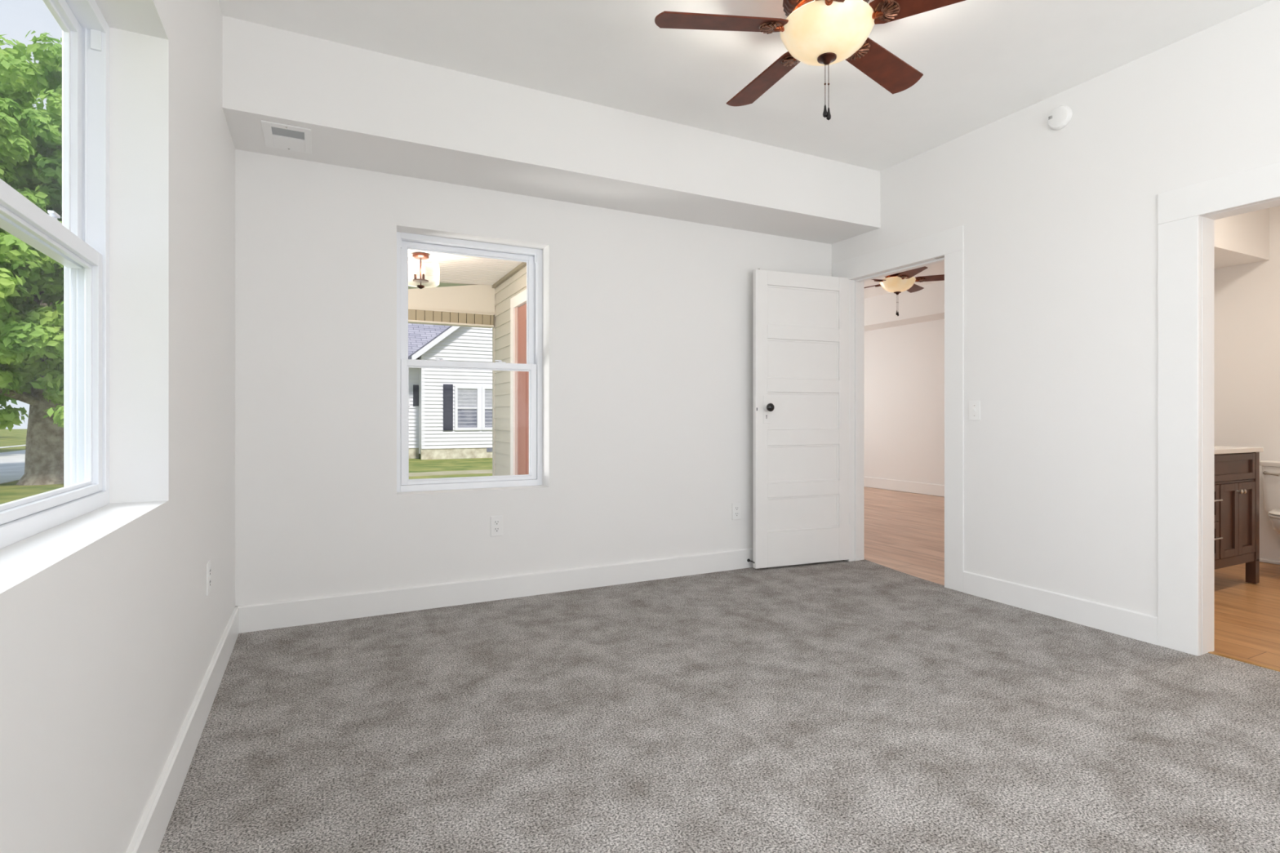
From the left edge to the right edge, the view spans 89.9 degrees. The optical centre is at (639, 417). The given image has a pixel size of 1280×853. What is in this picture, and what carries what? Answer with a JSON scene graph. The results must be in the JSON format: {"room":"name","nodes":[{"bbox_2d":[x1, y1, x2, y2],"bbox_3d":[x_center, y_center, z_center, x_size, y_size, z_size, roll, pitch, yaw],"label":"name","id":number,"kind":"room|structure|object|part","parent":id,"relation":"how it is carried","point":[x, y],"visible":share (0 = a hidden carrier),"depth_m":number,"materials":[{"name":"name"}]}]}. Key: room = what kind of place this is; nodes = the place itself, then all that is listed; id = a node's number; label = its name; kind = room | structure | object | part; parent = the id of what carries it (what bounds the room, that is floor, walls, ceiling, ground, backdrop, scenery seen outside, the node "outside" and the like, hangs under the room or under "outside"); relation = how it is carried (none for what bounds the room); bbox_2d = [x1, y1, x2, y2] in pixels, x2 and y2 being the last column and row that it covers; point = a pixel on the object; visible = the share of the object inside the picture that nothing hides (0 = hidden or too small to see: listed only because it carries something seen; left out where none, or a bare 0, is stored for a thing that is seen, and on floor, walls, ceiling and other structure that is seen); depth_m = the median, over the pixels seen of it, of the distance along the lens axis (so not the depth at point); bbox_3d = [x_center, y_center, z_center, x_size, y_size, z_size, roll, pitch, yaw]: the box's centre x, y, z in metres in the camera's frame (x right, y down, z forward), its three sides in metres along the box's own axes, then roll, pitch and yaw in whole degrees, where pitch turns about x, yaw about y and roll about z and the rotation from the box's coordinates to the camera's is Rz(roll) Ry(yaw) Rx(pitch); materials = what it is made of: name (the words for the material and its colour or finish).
{"room":"empty bedroom","nodes":[
{"label":"empty bedroom","id":0,"kind":"room"},
{"bbox_2d":[0,0,235,852],"bbox_3d":[-0.830,-0.020,0.613,0.215,3.320,5.440,0,0,-27],"label":"wall","id":1,"kind":"structure","parent":0,"point":[111,633],"depth_m":1.68,"materials":[{"name":"paint"}]},
{"bbox_2d":[0,0,109,549],"bbox_3d":[-1.160,-0.395,1.143,0.087,1.236,1.123,0,0,-27],"label":"window","id":2,"kind":"structure","parent":1,"relation":"in","point":[80,243],"depth_m":1.59,"materials":[{"name":"plastic"}]},
{"bbox_3d":[-1.179,-0.676,1.133,0.030,0.606,1.053,0,0,-27],"label":"sash","id":3,"kind":"part","parent":2,"relation":"part of","materials":[{"name":"plastic"}]},
{"bbox_3d":[-1.142,-0.114,1.152,0.028,0.599,1.053,0,0,-27],"label":"sash","id":4,"kind":"part","parent":2,"relation":"part of","materials":[{"name":"plastic"}]},
{"bbox_2d":[126,606,239,852],"bbox_3d":[-0.783,0.976,0.776,0.016,0.128,5.190,0,0,-27],"label":"baseboard","id":5,"kind":"structure","parent":1,"relation":"attached to","point":[148,837],"depth_m":1.81,"materials":[{"name":"paint"}]},
{"bbox_2d":[205,560,210,595],"bbox_3d":[-1.562,0.580,2.321,0.009,0.116,0.070,0,0,-27],"label":"wall outlet","id":6,"kind":"object","parent":1,"relation":"attached to","point":[208,564],"visible":1,"depth_m":2.30,"materials":[{"name":"white plastic"}]},
{"bbox_2d":[408,249,522,284],"bbox_3d":[-1.909,-1.413,4.944,2.240,0.185,2.770,0,0,-27],"label":"ceiling","id":7,"kind":"structure","parent":0,"point":[442,268],"depth_m":5.84,"materials":[{"name":"paint"}]},
{"bbox_2d":[412,252,429,288],"bbox_3d":[-1.807,-1.203,5.280,0.300,0.288,0.300,0,0,-27],"label":"porch light","id":8,"kind":"object","parent":7,"relation":"hanging from","point":[419,255],"visible":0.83,"depth_m":5.25,"materials":[{"name":"brown metal"}]},
{"bbox_3d":[-1.847,-1.217,5.267,0.032,0.080,0.032,0,0,-27],"label":"bulb","id":9,"kind":"part","parent":8,"relation":"part of","materials":[{"name":"white glass"}]},
{"bbox_3d":[-1.807,-1.094,5.280,0.124,0.070,0.124,0,0,-27],"label":"socket plate","id":10,"kind":"part","parent":8,"relation":"part of","materials":[{"name":"brown metal"}]},
{"bbox_3d":[-1.775,-1.217,5.252,0.032,0.080,0.032,0,0,-27],"label":"bulb","id":11,"kind":"part","parent":8,"relation":"part of","materials":[{"name":"white glass"}]},
{"bbox_2d":[492,265,526,475],"bbox_3d":[-0.843,-0.020,5.485,0.170,3.320,2.782,0,0,-27],"label":"wall","id":12,"kind":"structure","parent":0,"point":[515,284],"depth_m":6.37,"materials":[{"name":"beige"}]},
{"bbox_2d":[408,307,493,328],"bbox_3d":[-2.525,-0.998,6.151,2.220,0.132,0.120,0,0,-27],"label":"trim","id":13,"kind":"structure","parent":12,"relation":"attached to","point":[416,322],"depth_m":6.42,"materials":[{"name":"beige wood"}]},
{"bbox_2d":[408,284,494,315],"bbox_3d":[-2.521,-1.222,6.164,2.240,0.325,0.080,0,0,-27],"label":"beam","id":14,"kind":"structure","parent":12,"relation":"attached to","point":[480,299],"depth_m":6.45,"materials":[{"name":"beige paint"}]},
{"bbox_2d":[415,310,458,323],"bbox_3d":[-2.530,-1.002,6.160,2.220,0.115,0.080,0,0,-27],"label":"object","id":15,"kind":"object","parent":14,"relation":"attached to","point":[415,310],"visible":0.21,"depth_m":6.35,"materials":[{"name":"brown wood"}]},
{"bbox_2d":[408,309,493,324],"bbox_3d":[-2.504,-1.004,6.116,2.214,0.112,0.016,0,0,-27],"label":"siding","id":16,"kind":"object","parent":15,"relation":"attached to","point":[422,315],"visible":0.34,"depth_m":6.42,"materials":[{"name":"beige wood"}]},
{"bbox_3d":[-1.454,0.090,6.703,0.170,3.100,0.057,0,0,-27],"label":"corner post","id":17,"kind":"part","parent":12,"relation":"part of","materials":[{"name":"beige"}]},
{"bbox_2d":[492,262,526,288],"bbox_3d":[-0.921,-1.353,5.439,0.030,0.035,2.770,0,0,-27],"label":"trim","id":18,"kind":"structure","parent":12,"relation":"attached to","point":[522,264],"depth_m":6.03,"materials":[{"name":"beige wood"}]},
{"bbox_2d":[510,288,528,475],"bbox_3d":[-0.939,0.015,5.492,0.040,2.250,1.140,0,0,-27],"label":"door","id":19,"kind":"structure","parent":12,"relation":"in","point":[519,380],"depth_m":5.83,"materials":[{"name":"paint"}]},
{"bbox_3d":[-1.172,0.015,5.956,0.040,2.250,0.100,0,0,-27],"label":"frame casing","id":20,"kind":"part","parent":19,"relation":"part of","materials":[{"name":"paint"}]},
{"bbox_3d":[-0.915,0.060,5.459,0.018,2.120,0.860,0,0,-27],"label":"door panel","id":21,"kind":"part","parent":19,"relation":"part of","materials":[{"name":"red wood"}]},
{"bbox_2d":[235,149,831,606],"bbox_3d":[-0.404,-0.020,3.990,4.005,3.320,0.215,0,0,-27],"label":"wall","id":22,"kind":"structure","parent":0,"point":[648,320],"depth_m":3.63,"materials":[{"name":"paint"}]},
{"bbox_2d":[396,231,542,492],"bbox_3d":[-0.993,-0.306,3.758,0.850,1.439,0.087,0,0,-27],"label":"window","id":23,"kind":"structure","parent":22,"relation":"in","point":[533,257],"depth_m":3.74,"materials":[{"name":"plastic"}]},
{"bbox_3d":[-1.003,-0.638,3.777,0.780,0.708,0.030,0,0,-27],"label":"sash","id":24,"kind":"part","parent":23,"relation":"part of","materials":[{"name":"plastic"}]},
{"bbox_3d":[-0.984,0.026,3.741,0.780,0.700,0.028,0,0,-27],"label":"sash","id":25,"kind":"part","parent":23,"relation":"part of","materials":[{"name":"plastic"}]},
{"bbox_2d":[237,548,753,633],"bbox_3d":[-0.256,0.976,3.935,3.790,0.128,0.016,0,0,-27],"label":"baseboard","id":26,"kind":"structure","parent":22,"relation":"attached to","point":[283,614],"depth_m":3.58,"materials":[{"name":"paint"}]},
{"bbox_2d":[490,515,502,536],"bbox_3d":[-0.818,0.620,3.657,0.070,0.116,0.009,0,0,-27],"label":"wall outlet","id":27,"kind":"object","parent":22,"relation":"attached to","point":[496,522],"visible":1,"depth_m":3.65,"materials":[{"name":"white plastic"}]},
{"bbox_2d":[493,526,499,532],"bbox_3d":[-0.817,0.640,3.655,0.033,0.033,0.002,0,0,-27],"label":"receptacle","id":28,"kind":"object","parent":27,"relation":"attached to","point":[496,529],"depth_m":3.65,"materials":[{"name":"white plastic"}]},
{"bbox_2d":[493,520,499,525],"bbox_3d":[-0.817,0.600,3.655,0.033,0.033,0.002,0,0,-27],"label":"receptacle","id":29,"kind":"object","parent":27,"relation":"attached to","point":[496,522],"depth_m":3.65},
{"bbox_2d":[732,502,740,519],"bbox_3d":[0.663,0.645,4.400,0.070,0.116,0.009,0,0,-27],"label":"wall outlet","id":30,"kind":"object","parent":22,"relation":"attached to","point":[735,506],"visible":1,"depth_m":4.39,"materials":[{"name":"white plastic"}]},
{"bbox_2d":[222,15,880,244],"bbox_3d":[-0.155,-1.488,3.734,3.790,0.385,0.465,0,0,-27],"label":"soffit","id":31,"kind":"structure","parent":0,"point":[362,108],"depth_m":3.32,"materials":[{"name":"paint"}]},
{"bbox_2d":[261,120,311,154],"bbox_3d":[-1.629,-1.291,2.962,0.194,0.008,0.292,0,0,-27],"label":"ceiling vent","id":32,"kind":"object","parent":31,"relation":"in","point":[277,135],"visible":1,"depth_m":2.95,"materials":[{"name":"silver metal"}]},
{"bbox_2d":[157,487,1279,852],"bbox_3d":[1.611,1.065,4.584,7.710,0.050,9.850,0,0,-27],"label":"floor","id":33,"kind":"structure","parent":0,"point":[842,706],"depth_m":2.16,"materials":[{"name":"grey carpet"}]},
{"bbox_2d":[1214,445,1263,583],"bbox_3d":[3.367,0.614,4.061,0.944,0.852,0.585,0,0,-27],"label":"bathroom vanity","id":34,"kind":"object","parent":33,"relation":"on","point":[1237,468],"visible":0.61,"depth_m":3.91,"materials":[{"name":"brown wood"}]},
{"bbox_3d":[3.270,0.731,3.728,0.364,0.222,0.018,0,0,-27],"label":"drawer","id":35,"kind":"part","parent":34,"relation":"part of","materials":[{"name":"brown wood"}]},
{"bbox_3d":[3.270,0.507,3.728,0.364,0.215,0.018,0,0,-27],"label":"drawer","id":36,"kind":"part","parent":34,"relation":"part of","materials":[{"name":"brown wood"}]},
{"bbox_3d":[3.550,0.621,3.869,0.222,0.442,0.018,0,0,-27],"label":"cabinet door","id":37,"kind":"part","parent":34,"relation":"part of","materials":[{"name":"brown wood"}]},
{"bbox_3d":[3.478,0.303,3.833,0.831,0.158,0.018,0,0,-27],"label":"panel","id":38,"kind":"part","parent":34,"relation":"part of","materials":[{"name":"brown wood"}]},
{"bbox_2d":[1214,445,1263,454],"bbox_3d":[3.364,0.202,4.066,0.944,0.028,0.574,0,0,-27],"label":"countertop","id":39,"kind":"structure","parent":34,"relation":"on","point":[1218,449],"depth_m":3.90,"materials":[{"name":"beige stone"}]},
{"bbox_3d":[3.751,0.621,3.970,0.221,0.442,0.018,0,0,-27],"label":"cabinet door","id":40,"kind":"part","parent":34,"relation":"part of","materials":[{"name":"brown wood"}]},
{"bbox_3d":[3.863,0.965,4.042,0.050,0.150,0.050,0,0,-27],"label":"leg","id":41,"kind":"part","parent":34,"relation":"part of","materials":[{"name":"brown wood"}]},
{"bbox_2d":[1208,651,1279,671],"bbox_3d":[2.682,1.042,2.511,0.023,0.008,0.725,0,0,-27],"label":"trim","id":42,"kind":"structure","parent":33,"relation":"on","point":[1211,652],"depth_m":2.72,"materials":[{"name":"gold metal"}]},
{"bbox_2d":[1259,459,1279,534],"bbox_3d":[4.356,0.671,4.181,0.643,0.738,0.582,0,0,-27],"label":"toilet","id":43,"kind":"object","parent":33,"relation":"on","point":[1270,468],"visible":0.98,"depth_m":4.41,"materials":[{"name":"ceramic"}]},
{"bbox_3d":[4.544,0.320,4.275,0.224,0.036,0.582,0,0,-27],"label":"tank lid","id":44,"kind":"part","parent":43,"relation":"part of","materials":[{"name":"ceramic"}]},
{"bbox_3d":[4.541,0.505,4.274,0.201,0.330,0.556,0,0,-27],"label":"tank","id":45,"kind":"part","parent":43,"relation":"part of","materials":[{"name":"ceramic"}]},
{"bbox_3d":[4.349,0.387,4.412,0.028,0.029,0.094,0,0,-17],"label":"flush lever","id":46,"kind":"part","parent":43,"relation":"part of","materials":[{"name":"silver metal"}]},
{"bbox_3d":[4.286,0.638,4.113,0.456,0.016,0.344,0,0,-27],"label":"seat","id":47,"kind":"part","parent":43,"relation":"part of","materials":[{"name":"ceramic"}]},
{"bbox_3d":[4.286,0.618,4.113,0.452,0.019,0.340,0,0,-27],"label":"seat lid","id":48,"kind":"part","parent":43,"relation":"part of","materials":[{"name":"ceramic"}]},
{"bbox_3d":[4.335,0.844,4.137,0.560,0.392,0.330,0,0,-27],"label":"bowl","id":49,"kind":"part","parent":43,"relation":"part of","materials":[{"name":"ceramic"}]},
{"bbox_2d":[218,0,1271,298],"bbox_3d":[1.611,-1.780,4.639,8.760,0.200,10.950,0,0,-27],"label":"ceiling","id":50,"kind":"structure","parent":0,"point":[982,63],"depth_m":2.96,"materials":[{"name":"paint"}]},
{"bbox_2d":[654,0,965,119],"bbox_3d":[0.704,-1.406,2.483,1.259,0.548,1.231,0,0,-27],"label":"ceiling fan","id":51,"kind":"object","parent":50,"relation":"hanging from","point":[815,33],"visible":1,"depth_m":2.40,"materials":[{"name":"brown wood"}]},
{"bbox_3d":[0.301,-1.483,2.407,0.494,0.007,0.144,0,12,-5],"label":"fan blade","id":52,"kind":"part","parent":51,"relation":"part of","materials":[{"name":"brown wood"}]},
{"bbox_3d":[0.553,-1.483,2.820,0.144,0.007,0.494,-13,5,-22],"label":"fan blade","id":53,"kind":"part","parent":51,"relation":"part of","materials":[{"name":"brown wood"}]},
{"bbox_3d":[0.562,-1.498,2.425,0.110,0.071,0.028,0,12,-5],"label":"blade arm","id":54,"kind":"part","parent":51,"relation":"part of","materials":[{"name":"orange metal"}]},
{"bbox_3d":[0.705,-1.262,2.440,0.007,0.185,0.007,0,0,41],"label":"pull chain","id":55,"kind":"part","parent":51,"relation":"part of","materials":[{"name":"brown metal"}]},
{"bbox_3d":[0.705,-1.167,2.440,0.018,0.050,0.018,0,0,-27],"label":"pull knob","id":56,"kind":"part","parent":51,"relation":"part of","materials":[{"name":"black metal"}]},
{"bbox_3d":[0.712,-1.433,2.440,0.349,0.124,0.349,0,0,-27],"label":"lamp shade","id":57,"kind":"part","parent":51,"relation":"part of","materials":[{"name":"white glass"}]},
{"bbox_3d":[0.719,-1.258,2.440,0.007,0.195,0.007,0,0,41],"label":"pull chain","id":58,"kind":"part","parent":51,"relation":"part of","materials":[{"name":"brown metal"}]},
{"bbox_3d":[0.719,-1.157,2.440,0.018,0.050,0.018,0,0,-27],"label":"pull knob","id":59,"kind":"part","parent":51,"relation":"part of","materials":[{"name":"black metal"}]},
{"bbox_3d":[0.680,-1.498,2.293,0.028,0.071,0.110,12,3,13],"label":"blade arm","id":60,"kind":"part","parent":51,"relation":"part of","materials":[{"name":"orange metal"}]},
{"bbox_3d":[0.617,-1.483,2.039,0.144,0.007,0.494,12,3,13],"label":"fan blade","id":61,"kind":"part","parent":51,"relation":"part of","materials":[{"name":"brown wood"}]},
{"bbox_3d":[0.842,-1.498,2.364,0.110,0.071,0.028,0,-12,31],"label":"blade arm","id":62,"kind":"part","parent":51,"relation":"part of","materials":[{"name":"orange metal"}]},
{"bbox_3d":[1.024,-1.483,2.708,0.494,0.007,0.144,0,-12,-41],"label":"fan blade","id":63,"kind":"part","parent":51,"relation":"part of","materials":[{"name":"brown wood"}]},
{"bbox_3d":[1.064,-1.483,2.225,0.494,0.007,0.144,0,-12,31],"label":"fan blade","id":64,"kind":"part","parent":51,"relation":"part of","materials":[{"name":"brown wood"}]},
{"bbox_2d":[864,266,944,315],"bbox_3d":[2.752,-1.384,6.930,1.334,0.592,1.305,0,0,-36],"label":"ceiling fan","id":65,"kind":"object","parent":50,"relation":"hanging from","point":[897,283],"visible":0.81,"depth_m":6.77,"materials":[{"name":"brown wood"}]},
{"bbox_3d":[2.767,-1.413,6.886,0.370,0.134,0.370,0,0,-36],"label":"lamp shade","id":66,"kind":"part","parent":65,"relation":"part of","materials":[{"name":"white glass"}]},
{"bbox_3d":[2.734,-1.467,6.450,0.153,0.008,0.524,12,1,4],"label":"fan blade","id":67,"kind":"part","parent":65,"relation":"part of","materials":[{"name":"brown wood"}]},
{"bbox_3d":[3.050,-1.467,7.219,0.153,0.008,0.524,-16,-10,39],"label":"fan blade","id":68,"kind":"part","parent":65,"relation":"part of","materials":[{"name":"brown wood"}]},
{"bbox_3d":[3.171,-1.467,6.720,0.524,0.008,0.153,0,-12,22],"label":"fan blade","id":69,"kind":"part","parent":65,"relation":"part of","materials":[{"name":"brown wood"}]},
{"bbox_2d":[864,319,944,497],"bbox_3d":[4.194,-0.295,8.200,0.150,2.770,6.100,0,0,-27],"label":"wall","id":70,"kind":"structure","parent":0,"point":[904,365],"depth_m":8.96,"materials":[{"name":"paint"}]},
{"bbox_2d":[864,476,944,497],"bbox_3d":[4.130,0.965,8.144,0.016,0.150,5.743,0,0,-27],"label":"baseboard","id":71,"kind":"structure","parent":70,"relation":"attached to","point":[875,482],"depth_m":8.95,"materials":[{"name":"paint"}]},
{"bbox_2d":[864,281,944,331],"bbox_3d":[3.935,-1.488,8.048,0.450,0.385,5.740,0,0,-27],"label":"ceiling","id":72,"kind":"structure","parent":0,"point":[927,304],"depth_m":8.47,"materials":[{"name":"paint"}]},
{"bbox_2d":[831,0,1279,617],"bbox_3d":[1.672,-0.295,4.474,0.140,2.770,10.100,0,0,-27],"label":"wall","id":73,"kind":"structure","parent":0,"point":[1060,250],"depth_m":3.24,"materials":[{"name":"paint"}]},
{"bbox_2d":[753,268,850,568],"bbox_3d":[1.160,0.006,4.471,0.797,2.040,0.104,0,0,-21],"label":"door","id":74,"kind":"structure","parent":73,"relation":"in","point":[801,321],"depth_m":4.48,"materials":[{"name":"paint"}]},
{"bbox_3d":[0.778,-0.074,4.358,0.003,0.140,0.020,0,0,-21],"label":"latch plate","id":75,"kind":"part","parent":74,"relation":"part of","materials":[{"name":"white metal"}]},
{"bbox_3d":[0.863,-0.054,4.370,0.048,0.190,0.003,0,0,-21],"label":"lock plate","id":76,"kind":"part","parent":74,"relation":"part of","materials":[{"name":"white metal"}]},
{"bbox_3d":[0.880,-0.068,4.326,0.057,0.057,0.038,0,0,-21],"label":"knob","id":77,"kind":"part","parent":74,"relation":"part of","materials":[{"name":"black metal"}]},
{"bbox_3d":[1.146,-0.770,4.492,0.600,0.273,0.006,0,0,-21],"label":"panel moulding","id":78,"kind":"part","parent":74,"relation":"part of","materials":[{"name":"paint"}]},
{"bbox_3d":[1.146,-0.405,4.492,0.600,0.273,0.006,0,0,-21],"label":"panel moulding","id":79,"kind":"part","parent":74,"relation":"part of","materials":[{"name":"paint"}]},
{"bbox_3d":[1.146,-0.045,4.492,0.600,0.260,0.006,0,0,-21],"label":"panel moulding","id":80,"kind":"part","parent":74,"relation":"part of","materials":[{"name":"paint"}]},
{"bbox_3d":[1.146,0.322,4.492,0.600,0.260,0.006,0,0,-21],"label":"panel moulding","id":81,"kind":"part","parent":74,"relation":"part of","materials":[{"name":"paint"}]},
{"bbox_3d":[1.146,0.669,4.492,0.600,0.238,0.006,0,0,-21],"label":"panel moulding","id":82,"kind":"part","parent":74,"relation":"part of","materials":[{"name":"paint"}]},
{"bbox_2d":[832,225,964,592],"bbox_3d":[1.743,-0.050,4.322,0.149,2.184,1.080,0,0,-27],"label":"trim","id":83,"kind":"structure","parent":73,"relation":"attached to","point":[947,246],"depth_m":3.91,"materials":[{"name":"paint"}]},
{"bbox_3d":[1.476,0.022,4.700,0.008,2.035,0.165,0,0,-27],"label":"casing","id":84,"kind":"part","parent":83,"relation":"part of","materials":[{"name":"paint"}]},
{"bbox_3d":[1.681,-1.069,4.290,0.009,0.147,1.080,0,0,-27],"label":"head casing","id":85,"kind":"part","parent":83,"relation":"part of","materials":[{"name":"paint"}]},
{"bbox_3d":[1.894,0.022,3.865,0.008,2.035,0.128,0,0,-27],"label":"casing","id":86,"kind":"part","parent":83,"relation":"part of","materials":[{"name":"paint"}]},
{"bbox_2d":[968,400,980,420],"bbox_3d":[1.952,-0.040,3.742,0.015,0.116,0.070,0,0,-27],"label":"light switch","id":87,"kind":"object","parent":73,"relation":"attached to","point":[974,406],"visible":1,"depth_m":3.74,"materials":[{"name":"white plastic"}]},
{"bbox_2d":[1047,105,1072,129],"bbox_3d":[2.161,-1.548,3.304,0.035,0.116,0.116,0,0,-27],"label":"smoke detector","id":88,"kind":"object","parent":73,"relation":"attached to","point":[1060,117],"visible":1,"depth_m":3.29,"materials":[{"name":"white plastic"}]},
{"bbox_2d":[963,570,1157,644],"bbox_3d":[2.144,0.976,3.366,0.009,0.128,0.985,0,0,-27],"label":"baseboard","id":89,"kind":"structure","parent":73,"relation":"attached to","point":[1139,626],"depth_m":3.28,"materials":[{"name":"paint"}]},
{"bbox_2d":[1157,161,1279,656],"bbox_3d":[2.657,0.011,2.499,0.149,2.062,1.025,0,0,-27],"label":"trim","id":90,"kind":"structure","parent":73,"relation":"attached to","point":[1187,215],"depth_m":2.83,"materials":[{"name":"paint"}]},
{"bbox_3d":[2.399,0.080,2.859,0.008,1.920,0.150,0,0,-27],"label":"casing","id":91,"kind":"part","parent":90,"relation":"part of","materials":[{"name":"paint"}]},
{"bbox_3d":[2.595,-0.950,2.467,0.009,0.140,1.025,0,0,-27],"label":"head casing","id":92,"kind":"part","parent":90,"relation":"part of","materials":[{"name":"paint"}]},
{"bbox_2d":[1214,208,1269,268],"bbox_3d":[3.313,-1.405,4.180,2.530,0.549,0.331,0,0,-27],"label":"soffit","id":93,"kind":"structure","parent":0,"point":[1242,238],"depth_m":4.46,"materials":[{"name":"paint"}]},
{"bbox_2d":[1214,205,1279,564],"bbox_3d":[5.146,-0.295,3.513,0.150,2.770,3.167,0,0,-27],"label":"wall","id":94,"kind":"structure","parent":0,"point":[1247,295],"depth_m":4.68,"materials":[{"name":"paint"}]},
{"bbox_2d":[1259,558,1279,564],"bbox_3d":[5.038,1.030,3.543,0.016,0.020,3.017,0,0,-27],"label":"baseboard","id":95,"kind":"structure","parent":94,"relation":"attached to","point":[1260,559],"depth_m":4.59,"materials":[{"name":"paint"}]},
{"label":"outside","id":96,"kind":"structure","parent":0,"visible":0},
{"bbox_2d":[0,429,492,504],"bbox_3d":[-22.413,1.740,44.695,160.000,0.200,140.000,0,0,-27],"label":"ground","id":97,"kind":"structure","parent":96,"point":[9,491],"depth_m":21.06,"materials":[{"name":"green plant"}]},
{"bbox_2d":[0,449,25,484],"bbox_3d":[-31.397,1.630,40.190,6.100,0.020,140.000,0,0,-27],"label":"street","id":98,"kind":"structure","parent":97,"relation":"on","point":[11,463],"depth_m":21.51,"materials":[{"name":"grey asphalt"}]},
{"bbox_2d":[0,444,26,448],"bbox_3d":[-36.134,1.630,37.814,0.500,0.020,140.000,0,0,-27],"label":"sidewalk","id":99,"kind":"structure","parent":97,"relation":"on","point":[19,445],"depth_m":36.22,"materials":[{"name":"concrete"}]},
{"bbox_2d":[11,399,17,404],"bbox_3d":[-29.037,-2.735,26.003,9.412,9.002,8.484,0,0,-4],"label":"maple tree","id":100,"kind":"object","parent":97,"relation":"on","point":[14,402],"visible":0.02,"depth_m":26.94,"materials":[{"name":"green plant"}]},
{"bbox_2d":[0,30,63,485],"bbox_3d":[-14.808,-3.763,16.122,9.190,11.080,8.722,0,0,-37],"label":"maple tree","id":101,"kind":"object","parent":97,"relation":"on","point":[32,282],"visible":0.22,"depth_m":14.19,"materials":[{"name":"green plant"}]},
{"bbox_2d":[408,323,492,459],"bbox_3d":[-10.892,-2.236,28.882,18.220,7.752,10.200,0,0,-27],"label":"house","id":102,"kind":"structure","parent":97,"relation":"on","point":[451,410],"depth_m":25.50,"materials":[{"name":"white"}]},
{"bbox_2d":[413,384,418,405],"bbox_3d":[-8.934,-0.880,25.557,0.220,0.840,0.060,0,0,-27],"label":"shutter","id":103,"kind":"object","parent":102,"relation":"hanging from","point":[415,387],"depth_m":25.53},
{"bbox_2d":[443,384,453,431],"bbox_3d":[-7.561,-0.395,25.239,0.370,1.830,0.060,0,0,-27],"label":"shutter","id":104,"kind":"object","parent":102,"relation":"hanging from","point":[447,388],"depth_m":25.22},
{"bbox_3d":[-6.896,-0.777,25.587,0.770,0.745,0.012,0,0,-27],"label":"pane","id":105,"kind":"part","parent":102,"relation":"part of","materials":[{"name":"white glass"}]},
{"bbox_3d":[-6.896,0.028,25.587,0.770,0.745,0.012,0,0,-27],"label":"pane","id":106,"kind":"part","parent":102,"relation":"part of","materials":[{"name":"clear glass"}]},
{"bbox_3d":[-5.940,-0.777,26.067,0.770,0.745,0.012,0,0,-27],"label":"pane","id":107,"kind":"part","parent":102,"relation":"part of","materials":[{"name":"white glass"}]},
{"bbox_3d":[-5.940,0.028,26.067,0.770,0.745,0.012,0,0,-27],"label":"pane","id":108,"kind":"part","parent":102,"relation":"part of","materials":[{"name":"clear glass"}]},
{"bbox_2d":[486,448,492,452],"bbox_3d":[-6.023,1.320,26.043,0.420,0.160,0.020,0,0,-27],"label":"vent","id":109,"kind":"object","parent":102,"relation":"attached to","point":[488,450],"depth_m":25.99,"materials":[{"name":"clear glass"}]},
{"bbox_2d":[408,469,492,476],"bbox_3d":[-2.394,1.633,20.390,22.000,0.015,1.200,0,0,-27],"label":"garden path","id":110,"kind":"structure","parent":97,"relation":"on","point":[489,471],"depth_m":18.73,"materials":[{"name":"beige concrete"}]}
]}

